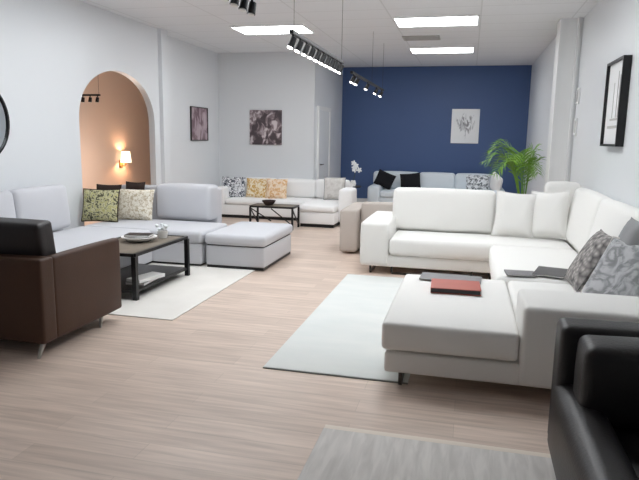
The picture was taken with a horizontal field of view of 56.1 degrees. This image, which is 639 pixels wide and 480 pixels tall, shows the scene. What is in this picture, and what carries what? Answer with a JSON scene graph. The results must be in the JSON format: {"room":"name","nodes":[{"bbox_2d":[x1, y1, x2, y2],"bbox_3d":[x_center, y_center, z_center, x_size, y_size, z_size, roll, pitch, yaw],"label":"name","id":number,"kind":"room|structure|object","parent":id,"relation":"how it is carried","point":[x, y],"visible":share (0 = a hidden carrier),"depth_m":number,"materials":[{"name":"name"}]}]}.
{"room":"store","nodes":[
{"label":"store","id":0,"kind":"room"},
{"bbox_2d":[0,0,161,229],"bbox_3d":[-4.073,-0.859,4.351,0.300,3.200,11.650,3,10,14],"label":"wall","id":1,"kind":"structure","parent":0,"point":[51,50],"depth_m":7.28,"materials":[{"name":"white paint"}]},
{"bbox_2d":[0,95,9,152],"bbox_3d":[-3.460,-1.211,6.086,0.032,0.830,0.830,3,10,14],"label":"round mirror","id":2,"kind":"object","parent":1,"relation":"attached to","point":[4,116],"visible":1,"depth_m":6.42,"materials":[{"name":"black metal"}]},
{"bbox_2d":[0,100,6,148],"bbox_3d":[-3.467,-1.211,6.088,0.012,0.790,0.790,3,10,14],"label":"mirror glass","id":3,"kind":"object","parent":2,"relation":"attached to","point":[3,109],"depth_m":6.41,"materials":[{"name":"white mirror"}]},
{"bbox_2d":[157,28,170,183],"bbox_3d":[-2.521,-1.762,9.790,0.065,3.200,0.200,3,10,14],"label":"trim","id":4,"kind":"structure","parent":1,"relation":"attached to","point":[161,33],"depth_m":9.68,"materials":[{"name":"white paint"}]},
{"bbox_2d":[79,71,150,188],"bbox_3d":[-4.499,-1.927,10.572,0.100,3.200,8.700,3,10,14],"label":"wall","id":5,"kind":"structure","parent":0,"point":[119,122],"depth_m":11.94,"materials":[{"name":"beige paint"}]},
{"bbox_2d":[119,151,131,167],"bbox_3d":[-3.947,-1.634,12.206,0.240,0.330,0.220,3,10,14],"label":"wall lamp","id":6,"kind":"object","parent":5,"relation":"attached to","point":[125,155],"visible":1,"depth_m":12.12,"materials":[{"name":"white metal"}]},
{"bbox_2d":[167,36,219,185],"bbox_3d":[-2.437,-2.009,11.242,0.120,3.200,2.700,3,10,14],"label":"wall","id":7,"kind":"structure","parent":0,"point":[192,69],"depth_m":11.13,"materials":[{"name":"white paint"}]},
{"bbox_2d":[190,106,207,140],"bbox_3d":[-2.293,-2.217,11.464,0.027,0.630,0.740,3,10,14],"label":"print","id":8,"kind":"object","parent":7,"relation":"attached to","point":[198,116],"visible":1,"depth_m":11.43,"materials":[{"name":"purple paper"}]},
{"bbox_2d":[218,52,316,185],"bbox_3d":[-1.137,-2.161,12.259,2.150,3.200,0.120,3,10,14],"label":"wall","id":9,"kind":"structure","parent":0,"point":[284,81],"depth_m":12.10,"materials":[{"name":"white paint"}]},
{"bbox_2d":[250,110,281,144],"bbox_3d":[-1.090,-2.279,12.149,0.680,0.690,0.030,3,10,14],"label":"print","id":10,"kind":"object","parent":9,"relation":"attached to","point":[265,125],"visible":1,"depth_m":12.13},
{"bbox_2d":[0,217,550,479],"bbox_3d":[-1.436,0.413,6.956,12.000,0.100,17.500,3,10,14],"label":"floor","id":11,"kind":"structure","parent":0,"point":[191,396],"depth_m":3.61,"materials":[{"name":"brown wood"}]},
{"bbox_2d":[0,217,121,358],"bbox_3d":[-2.667,0.239,4.779,1.818,0.948,1.013,3,10,14],"label":"leather sofa","id":12,"kind":"object","parent":11,"relation":"on","point":[46,295],"visible":1,"depth_m":4.24,"materials":[{"name":"brown leather"}]},
{"bbox_2d":[0,217,55,255],"bbox_3d":[-2.325,0.085,4.395,0.818,0.504,0.237,3,10,14],"label":"cushion","id":13,"kind":"object","parent":12,"relation":"on","point":[18,236],"depth_m":4.22,"materials":[{"name":"black leather"}]},
{"bbox_2d":[0,183,226,268],"bbox_3d":[-2.356,-0.145,6.974,1.843,0.963,3.450,3,10,14],"label":"sectional sofa","id":14,"kind":"object","parent":11,"relation":"on","point":[194,211],"visible":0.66,"depth_m":7.19,"materials":[{"name":"grey fabric"}]},
{"bbox_2d":[0,191,15,217],"bbox_3d":[-3.350,-0.198,5.883,0.231,0.524,0.900,3,10,14],"label":"cushion","id":15,"kind":"object","parent":14,"relation":"on","point":[7,198],"depth_m":6.15,"materials":[{"name":"grey fabric"}]},
{"bbox_2d":[8,185,70,230],"bbox_3d":[-3.139,-0.338,6.726,0.231,0.524,0.860,3,10,14],"label":"cushion","id":16,"kind":"object","parent":14,"relation":"on","point":[50,202],"depth_m":6.67,"materials":[{"name":"grey fabric"}]},
{"bbox_2d":[81,188,119,221],"bbox_3d":[-2.822,-0.446,7.735,0.492,0.421,0.207,2,10,5],"label":"throw pillow","id":17,"kind":"object","parent":14,"relation":"on","point":[98,204],"visible":1,"depth_m":7.67,"materials":[{"name":"green fabric"}]},
{"bbox_2d":[53,226,149,252],"bbox_3d":[-2.719,0.073,6.407,0.990,0.173,1.960,3,10,14],"label":"seat cushion","id":18,"kind":"object","parent":14,"relation":"on","point":[71,238],"depth_m":6.72,"materials":[{"name":"grey fabric"}]},
{"bbox_2d":[97,184,121,188],"bbox_3d":[-2.832,-0.519,8.039,0.360,0.450,0.134,2,10,8],"label":"throw pillow","id":19,"kind":"object","parent":14,"relation":"on","point":[99,186],"visible":0.12,"depth_m":8.02,"materials":[{"name":"brown fabric"}]},
{"bbox_2d":[126,181,144,189],"bbox_3d":[-2.561,-0.569,8.297,0.300,0.470,0.154,3,10,14],"label":"throw pillow","id":20,"kind":"object","parent":14,"relation":"on","point":[129,185],"visible":0.23,"depth_m":8.27,"materials":[{"name":"brown fabric"}]},
{"bbox_2d":[118,189,154,219],"bbox_3d":[-2.449,-0.471,7.971,0.520,0.408,0.207,3,10,10],"label":"throw pillow","id":21,"kind":"object","parent":14,"relation":"on","point":[133,204],"visible":0.97,"depth_m":7.90,"materials":[{"name":"beige fabric"}]},
{"bbox_2d":[85,219,226,242],"bbox_3d":[-2.075,-0.132,7.668,1.621,0.173,0.850,3,10,14],"label":"seat cushion","id":22,"kind":"object","parent":14,"relation":"on","point":[196,232],"depth_m":7.45,"materials":[{"name":"grey fabric"}]},
{"bbox_2d":[156,183,218,220],"bbox_3d":[-1.796,-0.524,8.165,0.810,0.484,0.380,3,10,14],"label":"cushion","id":23,"kind":"object","parent":14,"relation":"on","point":[181,201],"depth_m":8.00,"materials":[{"name":"grey fabric"}]},
{"bbox_2d":[108,263,254,320],"bbox_3d":[-1.795,0.437,6.455,1.740,0.010,2.440,3,10,14],"label":"area rug","id":24,"kind":"object","parent":11,"relation":"on","point":[169,299],"visible":0.34,"depth_m":5.95,"materials":[{"name":"white carpet"}]},
{"bbox_2d":[117,234,189,300],"bbox_3d":[-1.912,0.244,6.223,0.684,0.444,1.124,3,10,14],"label":"coffee table","id":25,"kind":"object","parent":24,"relation":"on","point":[133,250],"visible":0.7,"depth_m":6.17,"materials":[{"name":"grey wood"}]},
{"bbox_2d":[121,234,156,242],"bbox_3d":[-1.885,-0.015,6.277,0.370,0.052,0.370,3,10,14],"label":"serving bowl","id":26,"kind":"object","parent":25,"relation":"on","point":[130,239],"visible":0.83,"depth_m":6.18,"materials":[{"name":"white ceramic"}]},
{"bbox_2d":[124,232,153,237],"bbox_3d":[-1.884,-0.052,6.271,0.260,0.022,0.170,1,10,2],"label":"book","id":27,"kind":"object","parent":26,"relation":"on","point":[131,234],"visible":1,"depth_m":6.22,"materials":[{"name":"paper"}]},
{"bbox_2d":[125,278,158,285],"bbox_3d":[-1.766,0.398,6.013,0.200,0.028,0.360,3,10,10],"label":"book","id":28,"kind":"object","parent":25,"relation":"on","point":[150,281],"visible":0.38,"depth_m":5.85,"materials":[{"name":"white paper"}]},
{"bbox_2d":[126,271,164,282],"bbox_3d":[-1.729,0.372,5.989,0.170,0.030,0.360,6,11,27],"label":"magazine","id":29,"kind":"object","parent":28,"relation":"on","point":[152,275],"visible":0.95,"depth_m":5.96,"materials":[{"name":"white paper"}]},
{"bbox_2d":[120,264,184,289],"bbox_3d":[-1.915,0.378,6.245,0.620,0.014,1.060,3,10,14],"label":"shelf","id":30,"kind":"object","parent":25,"relation":"attached to","point":[170,271],"depth_m":6.44,"materials":[{"name":"black wood"}]},
{"bbox_2d":[155,223,167,237],"bbox_3d":[-1.683,-0.105,6.493,0.146,0.163,0.147,3,10,14],"label":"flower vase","id":31,"kind":"object","parent":25,"relation":"on","point":[162,232],"visible":1,"depth_m":6.45,"materials":[{"name":"white ceramic"}]},
{"bbox_2d":[157,230,167,237],"bbox_3d":[-1.696,-0.063,6.493,0.120,0.080,0.120,3,10,14],"label":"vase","id":32,"kind":"object","parent":25,"relation":"on","point":[161,233],"depth_m":6.45,"materials":[{"name":"white ceramic"}]},
{"bbox_2d":[205,221,292,270],"bbox_3d":[-0.860,0.044,7.570,0.780,0.418,1.190,3,10,14],"label":"chaise ottoman","id":33,"kind":"object","parent":24,"relation":"on","point":[246,245],"visible":1,"depth_m":7.08,"materials":[{"name":"grey fabric"}]},
{"bbox_2d":[205,221,292,246],"bbox_3d":[-0.858,-0.085,7.548,0.780,0.158,1.190,3,10,14],"label":"seat cushion","id":34,"kind":"object","parent":33,"relation":"on","point":[243,233],"depth_m":7.14,"materials":[{"name":"grey fabric"}]},
{"bbox_2d":[249,203,299,226],"bbox_3d":[-0.776,-0.408,10.372,0.780,0.390,0.410,3,10,14],"label":"coffee table","id":35,"kind":"object","parent":11,"relation":"on","point":[257,205],"visible":0.97,"depth_m":10.24,"materials":[{"name":"black metal"}]},
{"bbox_2d":[262,200,275,205],"bbox_3d":[-0.872,-0.641,10.326,0.240,0.085,0.240,3,10,14],"label":"bowl","id":36,"kind":"object","parent":35,"relation":"on","point":[266,202],"visible":1,"depth_m":10.26,"materials":[{"name":"black ceramic"}]},
{"bbox_2d":[218,177,356,227],"bbox_3d":[-0.666,-0.769,11.391,2.805,0.760,1.680,3,10,14],"label":"sectional sofa","id":37,"kind":"object","parent":11,"relation":"on","point":[315,211],"visible":0.57,"depth_m":11.36,"materials":[{"name":"white fabric"}]},
{"bbox_2d":[222,176,245,196],"bbox_3d":[-1.688,-1.035,11.760,0.500,0.411,0.191,3,10,14],"label":"throw pillow","id":38,"kind":"object","parent":37,"relation":"on","point":[236,185],"visible":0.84,"depth_m":11.69,"materials":[{"name":"grey fabric"}]},
{"bbox_2d":[225,195,268,204],"bbox_3d":[-1.334,-0.782,11.771,0.820,0.132,0.769,3,10,14],"label":"seat cushion","id":39,"kind":"object","parent":37,"relation":"on","point":[229,200],"depth_m":11.46,"materials":[{"name":"white fabric"}]},
{"bbox_2d":[246,178,266,197],"bbox_3d":[-1.222,-1.005,11.690,0.440,0.391,0.189,3,10,14],"label":"throw pillow","id":40,"kind":"object","parent":37,"relation":"on","point":[255,187],"visible":0.98,"depth_m":11.62,"materials":[{"name":"beige fabric"}]},
{"bbox_2d":[245,177,275,194],"bbox_3d":[-1.245,-1.073,12.070,0.830,0.378,0.258,3,10,14],"label":"cushion","id":41,"kind":"object","parent":37,"relation":"on","point":[246,177],"depth_m":11.99,"materials":[{"name":"white fabric"}]},
{"bbox_2d":[266,178,287,198],"bbox_3d":[-0.827,-0.986,11.583,0.420,0.391,0.189,3,10,10],"label":"throw pillow","id":42,"kind":"object","parent":37,"relation":"on","point":[276,188],"visible":0.99,"depth_m":11.52,"materials":[{"name":"beige fabric"}]},
{"bbox_2d":[269,197,314,204],"bbox_3d":[-0.538,-0.737,11.579,0.820,0.132,0.769,3,10,14],"label":"seat cushion","id":43,"kind":"object","parent":37,"relation":"on","point":[289,200],"depth_m":11.27,"materials":[{"name":"white fabric"}]},
{"bbox_2d":[280,178,315,197],"bbox_3d":[-0.449,-1.028,11.879,0.830,0.378,0.258,3,10,14],"label":"cushion","id":44,"kind":"object","parent":37,"relation":"on","point":[296,188],"depth_m":11.74,"materials":[{"name":"white fabric"}]},
{"bbox_2d":[299,198,338,212],"bbox_3d":[0.103,-0.648,11.088,0.674,0.142,1.429,3,10,14],"label":"cushion","id":45,"kind":"object","parent":37,"relation":"on","point":[318,205],"depth_m":10.47,"materials":[{"name":"white fabric"}]},
{"bbox_2d":[315,179,350,197],"bbox_3d":[0.262,-0.992,11.664,0.674,0.383,0.298,3,10,14],"label":"cushion","id":46,"kind":"object","parent":37,"relation":"on","point":[319,184],"depth_m":11.59,"materials":[{"name":"white fabric"}]},
{"bbox_2d":[323,177,345,199],"bbox_3d":[0.282,-0.966,11.277,0.413,0.426,0.184,2,10,6],"label":"throw pillow","id":47,"kind":"object","parent":37,"relation":"on","point":[332,186],"visible":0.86,"depth_m":11.22,"materials":[{"name":"grey fabric"}]},
{"bbox_2d":[263,274,409,383],"bbox_3d":[0.446,0.657,5.376,0.980,0.010,2.968,3,10,14],"label":"area rug","id":48,"kind":"object","parent":11,"relation":"on","point":[342,337],"visible":0.73,"depth_m":4.71,"materials":[{"name":"grey carpet"}]},
{"bbox_2d":[339,202,392,251],"bbox_3d":[1.181,-0.197,8.402,1.636,0.700,1.051,3,10,14],"label":"sofa","id":49,"kind":"object","parent":11,"relation":"on","point":[353,215],"visible":0.28,"depth_m":8.09,"materials":[{"name":"beige fabric"}]},
{"bbox_2d":[297,424,555,479],"bbox_3d":[0.702,1.257,1.882,1.980,0.010,2.430,3,10,14],"label":"area rug","id":50,"kind":"object","parent":11,"relation":"on","point":[339,452],"visible":0.96,"depth_m":2.93,"materials":[{"name":"beige carpet"}]},
{"bbox_2d":[547,317,638,479],"bbox_3d":[1.401,0.831,2.225,0.929,0.736,1.249,3,10,14],"label":"leather armchair","id":51,"kind":"object","parent":50,"relation":"on","point":[593,431],"visible":1,"depth_m":2.42,"materials":[{"name":"black leather"}]},
{"bbox_2d":[573,335,638,429],"bbox_3d":[1.464,0.603,2.464,0.764,0.366,0.268,3,10,14],"label":"cushion","id":52,"kind":"object","parent":51,"relation":"on","point":[605,367],"depth_m":2.42,"materials":[{"name":"black leather"}]},
{"bbox_2d":[613,427,638,478],"bbox_3d":[1.380,0.900,2.154,0.539,0.153,0.959,3,10,14],"label":"seat cushion","id":53,"kind":"object","parent":51,"relation":"on","point":[628,437],"depth_m":2.36,"materials":[{"name":"black leather"}]},
{"bbox_2d":[367,171,504,201],"bbox_3d":[2.636,-1.116,13.586,2.989,0.812,1.060,3,10,14],"label":"sofa","id":54,"kind":"object","parent":11,"relation":"on","point":[376,193],"visible":0.37,"depth_m":13.58,"materials":[{"name":"white fabric"}]},
{"bbox_2d":[373,169,395,189],"bbox_3d":[1.490,-1.377,13.705,0.524,0.486,0.167,3,10,11],"label":"throw pillow","id":55,"kind":"object","parent":54,"relation":"on","point":[384,179],"visible":0.98,"depth_m":13.65,"materials":[{"name":"black fabric"}]},
{"bbox_2d":[380,189,394,197],"bbox_3d":[1.815,-1.058,13.634,0.810,0.168,0.699,3,10,14],"label":"seat cushion","id":56,"kind":"object","parent":54,"relation":"on","point":[384,193],"depth_m":13.38,"materials":[{"name":"white fabric"}]},
{"bbox_2d":[373,171,417,188],"bbox_3d":[1.787,-1.397,13.971,1.070,0.413,0.258,3,10,14],"label":"cushion","id":57,"kind":"object","parent":54,"relation":"on","point":[397,182],"depth_m":13.86,"materials":[{"name":"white fabric"}]},
{"bbox_2d":[400,173,420,187],"bbox_3d":[2.058,-1.333,13.590,0.494,0.401,0.169,3,10,13],"label":"throw pillow","id":58,"kind":"object","parent":54,"relation":"on","point":[407,180],"visible":0.86,"depth_m":13.53,"materials":[{"name":"black fabric"}]},
{"bbox_2d":[420,172,454,188],"bbox_3d":[2.695,-1.345,13.752,0.820,0.413,0.258,3,10,14],"label":"cushion","id":59,"kind":"object","parent":54,"relation":"on","point":[427,179],"depth_m":13.63,"materials":[{"name":"white fabric"}]},
{"bbox_2d":[455,173,491,189],"bbox_3d":[3.481,-1.300,13.562,0.820,0.413,0.258,3,10,14],"label":"cushion","id":60,"kind":"object","parent":54,"relation":"on","point":[460,178],"depth_m":13.51,"materials":[{"name":"white fabric"}]},
{"bbox_2d":[466,174,489,189],"bbox_3d":[3.489,-1.248,13.225,0.520,0.374,0.171,3,10,14],"label":"throw pillow","id":61,"kind":"object","parent":54,"relation":"on","point":[476,182],"visible":0.85,"depth_m":13.16,"materials":[{"name":"grey fabric"}]},
{"bbox_2d":[490,172,502,190],"bbox_3d":[3.810,-1.224,12.939,0.166,0.520,0.532,-1,10,-11],"label":"throw pillow","id":62,"kind":"object","parent":54,"relation":"on","point":[496,182],"visible":0.87,"depth_m":12.82,"materials":[{"name":"white fabric"}]},
{"bbox_2d":[360,181,638,388],"bbox_3d":[1.462,0.083,5.641,2.564,1.084,4.340,3,10,14],"label":"sectional sofa","id":63,"kind":"object","parent":11,"relation":"on","point":[506,334],"visible":0.81,"depth_m":4.56,"materials":[{"name":"white fabric"}]},
{"bbox_2d":[393,187,495,233],"bbox_3d":[1.535,-0.372,7.438,1.245,0.534,0.300,3,10,14],"label":"cushion","id":64,"kind":"object","parent":63,"relation":"on","point":[444,210],"depth_m":7.30,"materials":[{"name":"white fabric"}]},
{"bbox_2d":[381,274,518,360],"bbox_3d":[0.956,0.507,4.338,0.844,0.207,1.459,3,10,14],"label":"cushion","id":65,"kind":"object","parent":63,"relation":"on","point":[418,322],"depth_m":3.75,"materials":[{"name":"white fabric"}]},
{"bbox_2d":[419,272,481,283],"bbox_3d":[1.062,0.307,4.860,0.480,0.010,0.240,4,10,17],"label":"magazine","id":66,"kind":"object","parent":63,"relation":"on","point":[425,275],"visible":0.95,"depth_m":4.87,"materials":[{"name":"white paper"}]},
{"bbox_2d":[430,278,480,295],"bbox_3d":[1.020,0.352,4.502,0.360,0.040,0.300,3,10,12],"label":"book","id":67,"kind":"object","parent":63,"relation":"on","point":[443,286],"visible":1,"depth_m":4.41,"materials":[{"name":"red paper"}]},
{"bbox_2d":[389,230,572,260],"bbox_3d":[1.829,0.079,6.938,1.970,0.226,0.728,3,10,14],"label":"seat cushion","id":68,"kind":"object","parent":63,"relation":"on","point":[419,245],"depth_m":6.75,"materials":[{"name":"white fabric"}]},
{"bbox_2d":[491,190,536,237],"bbox_3d":[2.287,-0.294,7.022,0.505,0.563,0.252,4,10,20],"label":"throw pillow","id":69,"kind":"object","parent":63,"relation":"on","point":[514,212],"visible":1,"depth_m":6.95,"materials":[{"name":"white fabric"}]},
{"bbox_2d":[504,269,536,276],"bbox_3d":[1.678,0.278,5.014,0.240,0.010,0.200,3,10,10],"label":"magazine","id":70,"kind":"object","parent":63,"relation":"on","point":[523,273],"visible":0.95,"depth_m":4.99,"materials":[{"name":"white paper"}]},
{"bbox_2d":[532,266,567,278],"bbox_3d":[1.945,0.270,5.051,0.240,0.014,0.360,6,11,27],"label":"magazine","id":71,"kind":"object","parent":70,"relation":"on","point":[552,272],"visible":0.91,"depth_m":5.00,"materials":[{"name":"white paper"}]},
{"bbox_2d":[489,245,584,285],"bbox_3d":[2.064,0.302,5.616,0.894,0.240,1.614,3,10,14],"label":"seat cushion","id":72,"kind":"object","parent":63,"relation":"on","point":[501,258],"depth_m":5.57,"materials":[{"name":"white fabric"}]},
{"bbox_2d":[507,281,583,317],"bbox_3d":[1.802,0.513,4.386,0.780,0.212,0.959,3,10,14],"label":"seat cushion","id":73,"kind":"object","parent":63,"relation":"on","point":[513,287],"depth_m":4.66,"materials":[{"name":"white fabric"}]},
{"bbox_2d":[531,190,570,239],"bbox_3d":[2.638,-0.286,6.894,0.492,0.597,0.255,8,12,36],"label":"throw pillow","id":74,"kind":"object","parent":63,"relation":"on","point":[550,213],"visible":0.88,"depth_m":6.80,"materials":[{"name":"white fabric"}]},
{"bbox_2d":[544,181,581,211],"bbox_3d":[2.881,-0.378,7.152,0.419,0.639,0.238,3,10,14],"label":"cushion","id":75,"kind":"object","parent":63,"relation":"on","point":[552,186],"depth_m":7.02,"materials":[{"name":"white fabric"}]},
{"bbox_2d":[565,229,611,291],"bbox_3d":[2.063,0.147,4.593,0.259,0.416,0.460,3,10,12],"label":"throw pillow","id":76,"kind":"object","parent":63,"relation":"on","point":[578,273],"visible":0.78,"depth_m":4.47,"materials":[{"name":"grey fabric"}]},
{"bbox_2d":[566,188,612,251],"bbox_3d":[2.822,-0.207,6.338,0.283,0.625,1.380,3,10,14],"label":"cushion","id":77,"kind":"object","parent":63,"relation":"on","point":[584,203],"depth_m":6.15,"materials":[{"name":"white fabric"}]},
{"bbox_2d":[581,236,638,296],"bbox_3d":[2.059,0.241,4.047,0.315,0.450,0.533,-3,10,-20],"label":"throw pillow","id":78,"kind":"object","parent":63,"relation":"on","point":[616,272],"visible":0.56,"depth_m":4.04,"materials":[{"name":"grey fabric"}]},
{"bbox_2d":[588,199,638,239],"bbox_3d":[2.490,0.013,5.017,0.283,0.625,1.380,3,10,14],"label":"cushion","id":79,"kind":"object","parent":63,"relation":"on","point":[611,216],"depth_m":4.99,"materials":[{"name":"white fabric"}]},
{"bbox_2d":[618,217,638,245],"bbox_3d":[2.126,0.108,4.205,0.199,0.514,0.300,2,10,8],"label":"throw pillow","id":80,"kind":"object","parent":63,"relation":"on","point":[629,234],"visible":0.24,"depth_m":4.12,"materials":[{"name":"grey fabric"}]},
{"bbox_2d":[479,138,544,193],"bbox_3d":[2.984,-0.789,9.393,1.022,1.590,1.100,3,10,14],"label":"potted palm","id":81,"kind":"object","parent":11,"relation":"on","point":[515,160],"visible":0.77,"depth_m":9.20,"materials":[{"name":"green plant"}]},
{"bbox_3d":[0.644,-0.847,12.543,0.440,0.570,0.440,3,10,14],"label":"side table","id":82,"kind":"object","parent":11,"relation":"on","visible":0},
{"bbox_2d":[350,160,361,185],"bbox_3d":[0.755,-1.375,12.365,0.250,0.533,0.130,3,10,14],"label":"potted orchid","id":83,"kind":"object","parent":82,"relation":"on","point":[355,165],"visible":0.99,"depth_m":12.33,"materials":[{"name":"white plant"}]},
{"bbox_2d":[315,56,342,179],"bbox_3d":[0.188,-2.324,13.335,0.100,3.200,2.630,3,10,14],"label":"wall","id":84,"kind":"structure","parent":0,"point":[329,83],"depth_m":13.52,"materials":[{"name":"white paint"}]},
{"bbox_2d":[316,106,330,179],"bbox_3d":[0.108,-1.706,12.743,0.091,2.180,1.060,3,10,14],"label":"door","id":85,"kind":"structure","parent":84,"relation":"in","point":[323,113],"depth_m":12.62,"materials":[{"name":"white paint"}]},
{"bbox_2d":[79,0,599,66],"bbox_3d":[-1.384,-2.840,6.401,12.000,0.100,17.500,3,10,14],"label":"ceiling","id":86,"kind":"structure","parent":0,"point":[508,32],"depth_m":8.88,"materials":[{"name":"paint"}]},
{"bbox_2d":[81,84,100,102],"bbox_3d":[-3.904,-2.901,10.159,0.380,1.123,0.063,3,10,14],"label":"track light","id":87,"kind":"object","parent":86,"relation":"hanging from","point":[90,95],"visible":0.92,"depth_m":10.22,"materials":[{"name":"black metal"}]},
{"bbox_2d":[221,0,255,16],"bbox_3d":[-0.732,-1.739,2.844,0.062,0.853,2.450,3,10,14],"label":"track light","id":88,"kind":"object","parent":86,"relation":"hanging from","point":[243,5],"visible":1,"depth_m":3.88,"materials":[{"name":"black metal"}]},
{"bbox_2d":[229,24,314,34],"bbox_3d":[-0.725,-3.269,9.329,1.170,0.018,0.700,3,10,14],"label":"recessed light","id":89,"kind":"object","parent":86,"relation":"in","point":[300,28],"visible":1,"depth_m":9.27,"materials":[{"name":"white plastic"}]},
{"bbox_2d":[234,26,311,33],"bbox_3d":[-0.725,-3.270,9.329,1.120,0.008,0.650,3,10,14],"label":"diffuser","id":90,"kind":"object","parent":89,"relation":"attached to","point":[242,29],"depth_m":9.31,"materials":[{"name":"white plastic"}]},
{"bbox_2d":[287,8,343,73],"bbox_3d":[0.014,-2.198,5.844,0.082,0.932,2.060,3,10,14],"label":"track light","id":91,"kind":"object","parent":86,"relation":"hanging from","point":[336,63],"visible":1,"depth_m":5.71,"materials":[{"name":"black metal"}]},
{"bbox_2d":[349,52,383,96],"bbox_3d":[0.778,-2.770,9.265,0.088,0.932,3.000,3,10,14],"label":"track light","id":92,"kind":"object","parent":86,"relation":"hanging from","point":[353,73],"visible":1,"depth_m":9.11,"materials":[{"name":"black metal"}]},
{"bbox_2d":[402,35,440,40],"bbox_3d":[1.679,-3.327,9.886,0.600,0.015,0.400,3,10,14],"label":"ceiling vent","id":93,"kind":"object","parent":86,"relation":"in","point":[425,37],"visible":1,"depth_m":9.85,"materials":[{"name":"silver metal"}]},
{"bbox_2d":[392,14,479,27],"bbox_3d":[1.651,-3.083,8.461,1.170,0.018,0.700,3,10,14],"label":"recessed light","id":94,"kind":"object","parent":86,"relation":"in","point":[447,20],"visible":1,"depth_m":8.42,"materials":[{"name":"white plastic"}]},
{"bbox_2d":[409,46,473,53],"bbox_3d":[2.285,-3.539,11.192,1.170,0.018,0.700,3,10,14],"label":"recessed light","id":95,"kind":"object","parent":86,"relation":"in","point":[469,49],"visible":1,"depth_m":11.15,"materials":[{"name":"white plastic"}]},
{"bbox_2d":[411,48,472,52],"bbox_3d":[2.285,-3.540,11.192,1.120,0.008,0.650,3,10,14],"label":"diffuser","id":96,"kind":"object","parent":95,"relation":"attached to","point":[413,50],"depth_m":11.20,"materials":[{"name":"white plastic"}]},
{"bbox_2d":[340,65,531,197],"bbox_3d":[2.705,-2.401,14.023,4.655,3.200,0.120,3,10,14],"label":"wall","id":97,"kind":"structure","parent":0,"point":[407,128],"depth_m":13.93,"materials":[{"name":"blue paint"}]},
{"bbox_2d":[357,198,366,201],"bbox_3d":[2.567,-0.873,14.242,4.255,0.110,0.015,3,10,14],"label":"baseboard","id":98,"kind":"structure","parent":97,"relation":"attached to","point":[358,199],"depth_m":14.60,"materials":[{"name":"white"}]},
{"bbox_2d":[450,109,479,143],"bbox_3d":[3.338,-2.606,13.749,0.620,0.775,0.035,3,10,14],"label":"print","id":99,"kind":"object","parent":97,"relation":"attached to","point":[465,122],"visible":1,"depth_m":13.73},
{"bbox_2d":[523,37,555,193],"bbox_3d":[4.209,-1.875,11.086,0.300,3.200,4.950,3,10,14],"label":"wall","id":100,"kind":"structure","parent":0,"point":[543,67],"depth_m":11.00,"materials":[{"name":"white paint"}]},
{"bbox_2d":[545,17,583,183],"bbox_3d":[3.500,-1.453,8.546,0.410,3.200,0.390,3,10,14],"label":"column","id":101,"kind":"structure","parent":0,"point":[569,30],"depth_m":8.34,"materials":[{"name":"white paint"}]},
{"bbox_2d":[570,0,638,208],"bbox_3d":[2.211,-0.495,2.809,0.120,3.200,11.600,3,10,14],"label":"wall","id":102,"kind":"structure","parent":0,"point":[610,32],"depth_m":6.51,"materials":[{"name":"white paint"}]},
{"bbox_2d":[573,118,577,134],"bbox_3d":[3.493,-1.545,8.192,0.022,0.220,0.170,3,10,14],"label":"light switch","id":103,"kind":"object","parent":102,"relation":"attached to","point":[576,119],"visible":1,"depth_m":8.13,"materials":[{"name":"white plastic"}]},
{"bbox_2d":[575,88,580,103],"bbox_3d":[3.500,-1.949,8.123,0.022,0.210,0.170,3,10,14],"label":"light switch","id":104,"kind":"object","parent":102,"relation":"attached to","point":[578,89],"visible":1,"depth_m":8.06,"materials":[{"name":"white plastic"}]},
{"bbox_2d":[600,55,631,146],"bbox_3d":[2.900,-1.339,5.890,0.072,0.830,0.700,3,10,14],"label":"picture","id":105,"kind":"object","parent":102,"relation":"attached to","point":[618,73],"visible":1,"depth_m":5.80,"materials":[{"name":"white paper"}]},
{"bbox_2d":[603,60,622,143],"bbox_3d":[2.914,-1.339,5.886,0.041,0.786,0.656,3,10,14],"label":"print","id":106,"kind":"object","parent":105,"relation":"attached to","point":[613,95],"depth_m":5.91,"materials":[{"name":"white"}]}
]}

